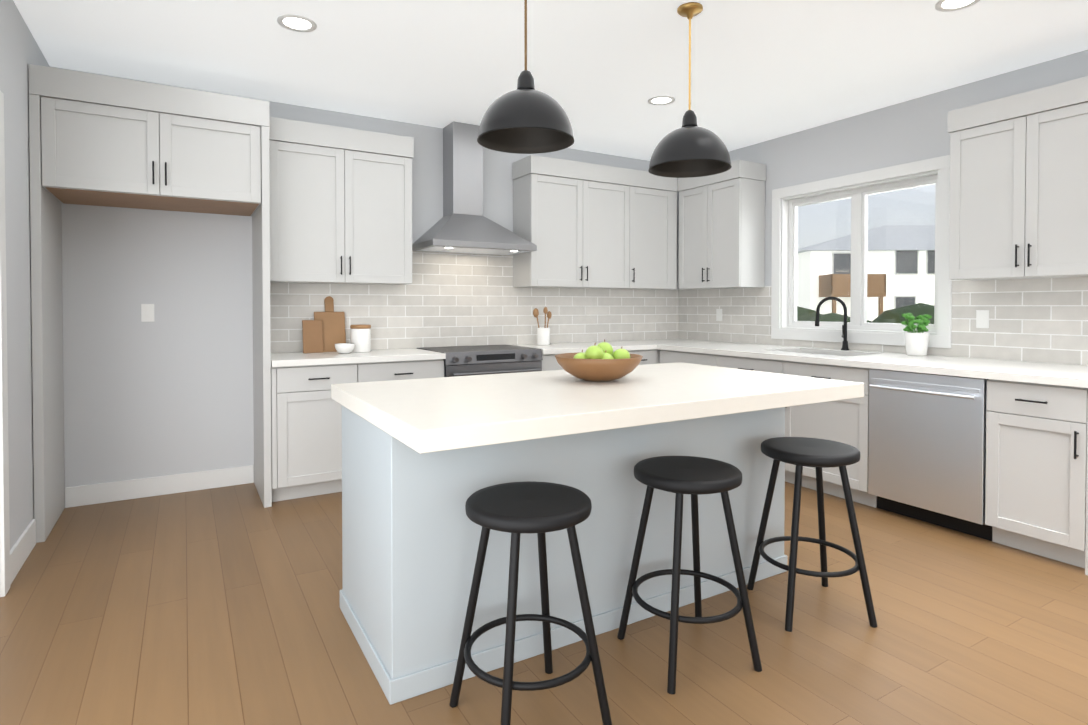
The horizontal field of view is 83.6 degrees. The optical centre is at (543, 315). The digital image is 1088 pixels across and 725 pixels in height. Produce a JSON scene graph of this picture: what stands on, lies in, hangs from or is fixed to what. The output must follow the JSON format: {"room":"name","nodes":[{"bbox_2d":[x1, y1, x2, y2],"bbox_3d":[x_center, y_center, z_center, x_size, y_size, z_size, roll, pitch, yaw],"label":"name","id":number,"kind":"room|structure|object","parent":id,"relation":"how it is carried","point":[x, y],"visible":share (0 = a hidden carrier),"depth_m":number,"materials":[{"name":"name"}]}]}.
{"room":"kitchen","nodes":[
{"label":"kitchen","id":0,"kind":"room"},
{"bbox_2d":[0,0,49,549],"bbox_3d":[-2.463,-0.149,2.652,0.150,2.720,2.450,-1,1,-31],"label":"wall","id":1,"kind":"structure","parent":0,"point":[20,50],"depth_m":2.97,"materials":[{"name":"grey paint"}]},
{"bbox_2d":[0,90,9,596],"bbox_3d":[-2.153,0.126,2.152,0.170,2.185,1.155,-1,1,-31],"label":"door frame","id":2,"kind":"structure","parent":1,"relation":"attached to","point":[4,529],"depth_m":2.64,"materials":[{"name":"white wood"}]},
{"bbox_2d":[10,519,35,584],"bbox_3d":[-2.224,1.147,2.430,0.014,0.135,1.790,-1,1,-31],"label":"baseboard","id":3,"kind":"structure","parent":1,"relation":"attached to","point":[22,547],"depth_m":2.94,"materials":[{"name":"white wood"}]},
{"bbox_2d":[50,66,678,487],"bbox_3d":[-0.845,-0.187,5.121,5.750,2.720,0.150,-1,1,-31],"label":"wall","id":4,"kind":"structure","parent":0,"point":[168,390],"depth_m":4.07,"materials":[{"name":"grey paint"}]},
{"bbox_2d":[141,304,153,321],"bbox_3d":[-2.598,-0.019,3.993,0.072,0.116,0.009,-1,1,-31],"label":"switch plate","id":5,"kind":"object","parent":4,"relation":"attached to","point":[147,312],"visible":1,"depth_m":3.99,"materials":[{"name":"white plastic"}]},
{"bbox_2d":[28,64,268,215],"bbox_3d":[-2.353,-1.009,3.744,1.155,0.634,0.655,-1,1,-31],"label":"upper cabinet","id":6,"kind":"object","parent":4,"relation":"attached to","point":[107,141],"visible":1,"depth_m":3.48,"materials":[{"name":"paint"}]},
{"bbox_2d":[65,465,253,507],"bbox_3d":[-2.520,1.127,4.054,1.060,0.125,0.014,-1,1,-31],"label":"baseboard","id":7,"kind":"structure","parent":4,"relation":"attached to","point":[82,495],"depth_m":4.02,"materials":[{"name":"white wood"}]},
{"bbox_2d":[269,117,413,284],"bbox_3d":[-1.483,-0.781,4.427,1.001,1.090,0.359,-1,1,-31],"label":"upper cabinet","id":8,"kind":"object","parent":4,"relation":"attached to","point":[340,205],"visible":0.96,"depth_m":4.28,"materials":[{"name":"paint"}]},
{"bbox_2d":[412,121,536,254],"bbox_3d":[-0.560,-1.030,4.893,0.880,1.024,0.491,-1,1,-31],"label":"range hood","id":9,"kind":"object","parent":4,"relation":"attached to","point":[463,224],"visible":0.92,"depth_m":4.86,"materials":[{"name":"silver metal"}]},
{"bbox_2d":[270,243,678,352],"bbox_3d":[-0.306,-0.167,5.348,3.989,0.847,0.007,-1,1,-31],"label":"backsplash","id":10,"kind":"structure","parent":4,"relation":"attached to","point":[445,299],"depth_m":5.15,"materials":[{"name":"tile"}]},
{"bbox_2d":[512,155,635,288],"bbox_3d":[0.284,-0.798,5.492,1.099,1.090,0.326,-1,1,-31],"label":"upper cabinet","id":11,"kind":"object","parent":4,"relation":"attached to","point":[582,225],"depth_m":5.31,"materials":[{"name":"paint"}]},
{"bbox_2d":[636,170,677,289],"bbox_3d":[0.931,-0.804,5.875,0.644,1.090,0.326,-1,1,-31],"label":"upper cabinet","id":12,"kind":"object","parent":4,"relation":"attached to","point":[656,196],"depth_m":5.77,"materials":[{"name":"paint"}]},
{"bbox_2d":[0,481,1087,724],"bbox_3d":[1.040,1.247,1.958,5.750,0.050,7.650,-1,1,-31],"label":"floor","id":13,"kind":"structure","parent":0,"point":[220,605],"depth_m":2.29,"materials":[{"name":"brown wood"}]},
{"bbox_2d":[29,94,64,542],"bbox_3d":[-2.836,0.017,3.484,0.044,2.362,0.637,-1,1,-31],"label":"panel","id":14,"kind":"object","parent":13,"relation":"on","point":[47,349],"visible":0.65,"depth_m":3.29,"materials":[{"name":"paint"}]},
{"bbox_2d":[252,126,271,507],"bbox_3d":[-1.882,0.008,4.049,0.044,2.362,0.637,-1,1,-31],"label":"panel","id":15,"kind":"object","parent":13,"relation":"on","point":[261,344],"visible":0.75,"depth_m":3.79,"materials":[{"name":"paint"}]},
{"bbox_2d":[271,348,445,501],"bbox_3d":[-1.360,0.728,4.352,1.143,0.915,0.654,-1,1,-31],"label":"base cabinet","id":16,"kind":"object","parent":13,"relation":"on","point":[306,435],"visible":0.54,"depth_m":3.96,"materials":[{"name":"paint"}]},
{"bbox_2d":[302,296,345,352],"bbox_3d":[-1.627,0.062,4.502,0.310,0.414,0.125,-1,1,-31],"label":"cutting boards","id":17,"kind":"object","parent":16,"relation":"on","point":[322,332],"visible":0.94,"depth_m":4.51,"materials":[{"name":"brown wood"}]},
{"bbox_2d":[335,343,354,353],"bbox_3d":[-1.424,0.235,4.348,0.136,0.069,0.136,-1,1,-31],"label":"bowl","id":18,"kind":"object","parent":16,"relation":"on","point":[344,348],"visible":1,"depth_m":4.30,"materials":[{"name":"white ceramic"}]},
{"bbox_2d":[350,324,370,351],"bbox_3d":[-1.359,0.167,4.513,0.148,0.200,0.148,-1,1,-31],"label":"canister","id":19,"kind":"object","parent":16,"relation":"on","point":[360,336],"visible":1,"depth_m":4.45,"materials":[{"name":"white ceramic"}]},
{"bbox_2d":[418,344,542,376],"bbox_3d":[-0.507,0.718,4.830,0.804,0.920,0.694,-1,1,-31],"label":"range","id":20,"kind":"object","parent":13,"relation":"on","point":[478,360],"visible":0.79,"depth_m":4.59,"materials":[{"name":"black metal"}]},
{"bbox_2d":[449,481,611,724],"bbox_3d":[-0.046,0.889,1.844,0.391,0.674,0.391,-1,1,-31],"label":"stool","id":21,"kind":"object","parent":13,"relation":"on","point":[517,509],"visible":1,"depth_m":1.79,"materials":[{"name":"black metal"}]},
{"bbox_2d":[338,402,789,704],"bbox_3d":[0.151,0.776,2.697,1.900,0.869,0.720,-1,1,-31],"label":"kitchen island","id":22,"kind":"object","parent":13,"relation":"on","point":[424,460],"depth_m":2.22,"materials":[{"name":"paint"}]},
{"bbox_2d":[331,362,863,453],"bbox_3d":[0.233,0.313,2.541,1.940,0.060,1.100,-1,1,-31],"label":"island countertop","id":23,"kind":"structure","parent":22,"relation":"on","point":[425,415],"depth_m":2.15,"materials":[{"name":"white stone"}]},
{"bbox_2d":[555,339,642,381],"bbox_3d":[0.238,0.192,2.659,0.384,0.176,0.384,-1,1,-31],"label":"fruit bowl","id":24,"kind":"object","parent":23,"relation":"on","point":[601,362],"visible":1,"depth_m":2.55,"materials":[{"name":"brown wood"}]},
{"bbox_2d":[540,351,613,370],"bbox_3d":[0.122,0.735,5.248,0.697,0.874,0.620,-1,1,-31],"label":"base cabinet","id":25,"kind":"object","parent":13,"relation":"on","point":[549,362],"depth_m":4.84,"materials":[{"name":"paint"}]},
{"bbox_2d":[628,351,659,364],"bbox_3d":[0.644,0.730,5.556,0.761,0.874,0.620,-1,1,-31],"label":"base cabinet","id":26,"kind":"object","parent":13,"relation":"on","point":[648,351],"depth_m":5.35,"materials":[{"name":"paint"}]},
{"bbox_2d":[514,339,721,354],"bbox_3d":[0.703,0.271,5.568,2.030,0.040,0.651,-1,1,-31],"label":"countertop","id":27,"kind":"structure","parent":26,"relation":"on","point":[629,345],"depth_m":5.32,"materials":[{"name":"white stone"}]},
{"bbox_2d":[533,307,551,344],"bbox_3d":[-0.011,0.089,5.299,0.189,0.332,0.116,-1,1,-31],"label":"utensil crock","id":28,"kind":"object","parent":27,"relation":"on","point":[543,335],"visible":1,"depth_m":5.26,"materials":[{"name":"white ceramic"}]},
{"bbox_2d":[660,350,712,365],"bbox_3d":[1.563,0.734,5.278,0.840,0.874,0.728,-1,1,-31],"label":"base cabinet","id":29,"kind":"object","parent":13,"relation":"on","point":[666,356],"depth_m":5.10,"materials":[{"name":"paint"}]},
{"bbox_2d":[617,456,761,693],"bbox_3d":[0.514,0.884,2.193,0.428,0.675,0.429,-1,1,-31],"label":"stool","id":30,"kind":"object","parent":13,"relation":"on","point":[681,476],"visible":1,"depth_m":2.11,"materials":[{"name":"black metal"}]},
{"bbox_2d":[747,437,877,631],"bbox_3d":[1.102,0.878,2.535,0.489,0.675,0.490,-1,1,-31],"label":"stool","id":31,"kind":"object","parent":13,"relation":"on","point":[818,454],"visible":1,"depth_m":2.43,"materials":[{"name":"black metal"}]},
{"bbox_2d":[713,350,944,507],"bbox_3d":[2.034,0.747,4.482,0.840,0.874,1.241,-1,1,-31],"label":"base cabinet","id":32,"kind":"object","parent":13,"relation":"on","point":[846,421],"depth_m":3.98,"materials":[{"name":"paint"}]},
{"bbox_2d":[868,369,992,540],"bbox_3d":[2.394,0.761,3.606,0.674,0.872,0.626,-1,1,-31],"label":"dishwasher","id":33,"kind":"object","parent":13,"relation":"on","point":[927,450],"visible":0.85,"depth_m":3.42,"materials":[{"name":"silver metal"}]},
{"bbox_2d":[981,378,1087,574],"bbox_3d":[2.783,0.766,3.217,0.840,0.874,0.433,-1,1,-31],"label":"base cabinet","id":34,"kind":"object","parent":13,"relation":"on","point":[1036,494],"depth_m":3.00,"materials":[{"name":"paint"}]},
{"bbox_2d":[657,342,1087,389],"bbox_3d":[2.130,0.291,4.289,0.866,0.040,2.996,-1,1,-31],"label":"countertop","id":35,"kind":"structure","parent":34,"relation":"on","point":[1039,373],"depth_m":3.66,"materials":[{"name":"white stone"}]},
{"bbox_2d":[815,297,848,349],"bbox_3d":[2.228,0.058,4.694,0.217,0.412,0.177,-1,1,-31],"label":"faucet","id":36,"kind":"object","parent":35,"relation":"on","point":[844,335],"visible":1,"depth_m":4.67,"materials":[{"name":"black metal"}]},
{"bbox_2d":[901,313,931,355],"bbox_3d":[2.557,0.125,4.194,0.196,0.293,0.172,-1,1,-31],"label":"plant pot","id":37,"kind":"object","parent":35,"relation":"on","point":[916,341],"visible":1,"depth_m":4.14,"materials":[{"name":"white ceramic"}]},
{"bbox_2d":[13,0,1087,160],"bbox_3d":[1.040,-1.538,1.915,5.750,0.080,7.650,-1,1,-31],"label":"ceiling","id":38,"kind":"structure","parent":0,"point":[602,72],"depth_m":3.54,"materials":[{"name":"white paint"}]},
{"bbox_2d":[277,14,316,31],"bbox_3d":[-1.278,-1.512,3.153,0.192,0.008,0.192,-1,1,-31],"label":"recessed light","id":39,"kind":"object","parent":38,"relation":"in","point":[296,23],"visible":1,"depth_m":3.15,"materials":[{"name":"white plastic"}]},
{"bbox_2d":[477,0,573,153],"bbox_3d":[-0.075,-1.111,2.500,0.400,0.790,0.400,-1,1,-31],"label":"pendant light","id":40,"kind":"object","parent":38,"relation":"hanging from","point":[525,117],"visible":1,"depth_m":2.42,"materials":[{"name":"black metal"}]},
{"bbox_2d":[648,96,674,104],"bbox_3d":[0.835,-1.531,4.333,0.192,0.008,0.192,-1,1,-31],"label":"recessed light","id":41,"kind":"object","parent":38,"relation":"in","point":[660,100],"visible":1,"depth_m":4.33,"materials":[{"name":"white plastic"}]},
{"bbox_2d":[648,2,731,177],"bbox_3d":[0.719,-1.119,3.004,0.400,0.790,0.400,-1,1,-31],"label":"pendant light","id":42,"kind":"object","parent":38,"relation":"hanging from","point":[689,148],"visible":1,"depth_m":2.94,"materials":[{"name":"black metal"}]},
{"bbox_2d":[935,0,980,11],"bbox_3d":[1.993,-1.509,2.927,0.192,0.008,0.192,-1,1,-31],"label":"recessed light","id":43,"kind":"object","parent":38,"relation":"in","point":[947,5],"visible":1,"depth_m":2.96,"materials":[{"name":"white plastic"}]},
{"bbox_2d":[729,50,1087,354],"bbox_3d":[3.371,-0.157,3.200,0.150,2.720,7.450,-1,1,-31],"label":"wall","id":44,"kind":"structure","parent":0,"point":[913,130],"depth_m":4.50,"materials":[{"name":"grey paint"}]},
{"bbox_2d":[678,160,765,288],"bbox_3d":[1.619,-0.800,5.634,0.359,1.090,0.757,-1,1,-31],"label":"upper cabinet","id":45,"kind":"object","parent":44,"relation":"attached to","point":[721,230],"visible":1,"depth_m":5.41,"materials":[{"name":"paint"}]},
{"bbox_2d":[771,155,951,347],"bbox_3d":[2.436,-0.441,4.752,0.175,1.300,1.450,-1,1,-31],"label":"window","id":46,"kind":"structure","parent":44,"relation":"in","point":[785,269],"depth_m":4.73,"materials":[{"name":"clear glass"}]},
{"bbox_2d":[679,277,1087,364],"bbox_3d":[2.341,0.007,4.790,0.007,0.517,3.652,-1,1,-31],"label":"backsplash","id":47,"kind":"structure","parent":44,"relation":"attached to","point":[1045,320],"depth_m":3.92,"materials":[{"name":"tile"}]},
{"bbox_2d":[716,309,721,320],"bbox_3d":[1.690,-0.008,5.874,0.008,0.116,0.072,-1,1,-31],"label":"electrical outlet","id":48,"kind":"object","parent":47,"relation":"attached to","point":[718,314],"visible":1,"depth_m":5.87,"materials":[{"name":"white plastic"}]},
{"bbox_2d":[976,310,988,327],"bbox_3d":[2.836,0.021,3.938,0.008,0.116,0.072,-1,1,-31],"label":"electrical outlet","id":49,"kind":"object","parent":47,"relation":"attached to","point":[982,318],"visible":1,"depth_m":3.94,"materials":[{"name":"white plastic"}]},
{"bbox_2d":[948,76,1087,280],"bbox_3d":[2.862,-0.745,3.534,0.359,1.045,0.816,-1,1,-31],"label":"upper cabinet","id":50,"kind":"object","parent":44,"relation":"attached to","point":[1018,209],"visible":1,"depth_m":3.48,"materials":[{"name":"paint"}]},
{"label":"outside","id":51,"kind":"structure","parent":0,"visible":0},
{"bbox_3d":[28.582,2.249,34.282,74.840,0.050,110.000,-1,1,-31],"label":"ground","id":52,"kind":"structure","parent":51,"visible":0},
{"bbox_2d":[797,303,933,323],"bbox_3d":[9.378,1.293,21.615,4.217,3.438,24.125,0,1,-9],"label":"hedge","id":53,"kind":"object","parent":52,"relation":"on","point":[889,316],"depth_m":15.84,"materials":[{"name":"green plant"}]},
{"bbox_2d":[797,225,934,320],"bbox_3d":[19.048,-1.357,33.037,13.000,7.200,9.900,0,1,1],"label":"house","id":54,"kind":"structure","parent":52,"relation":"on","point":[803,285],"depth_m":29.54,"materials":[{"name":"white"}]}
]}

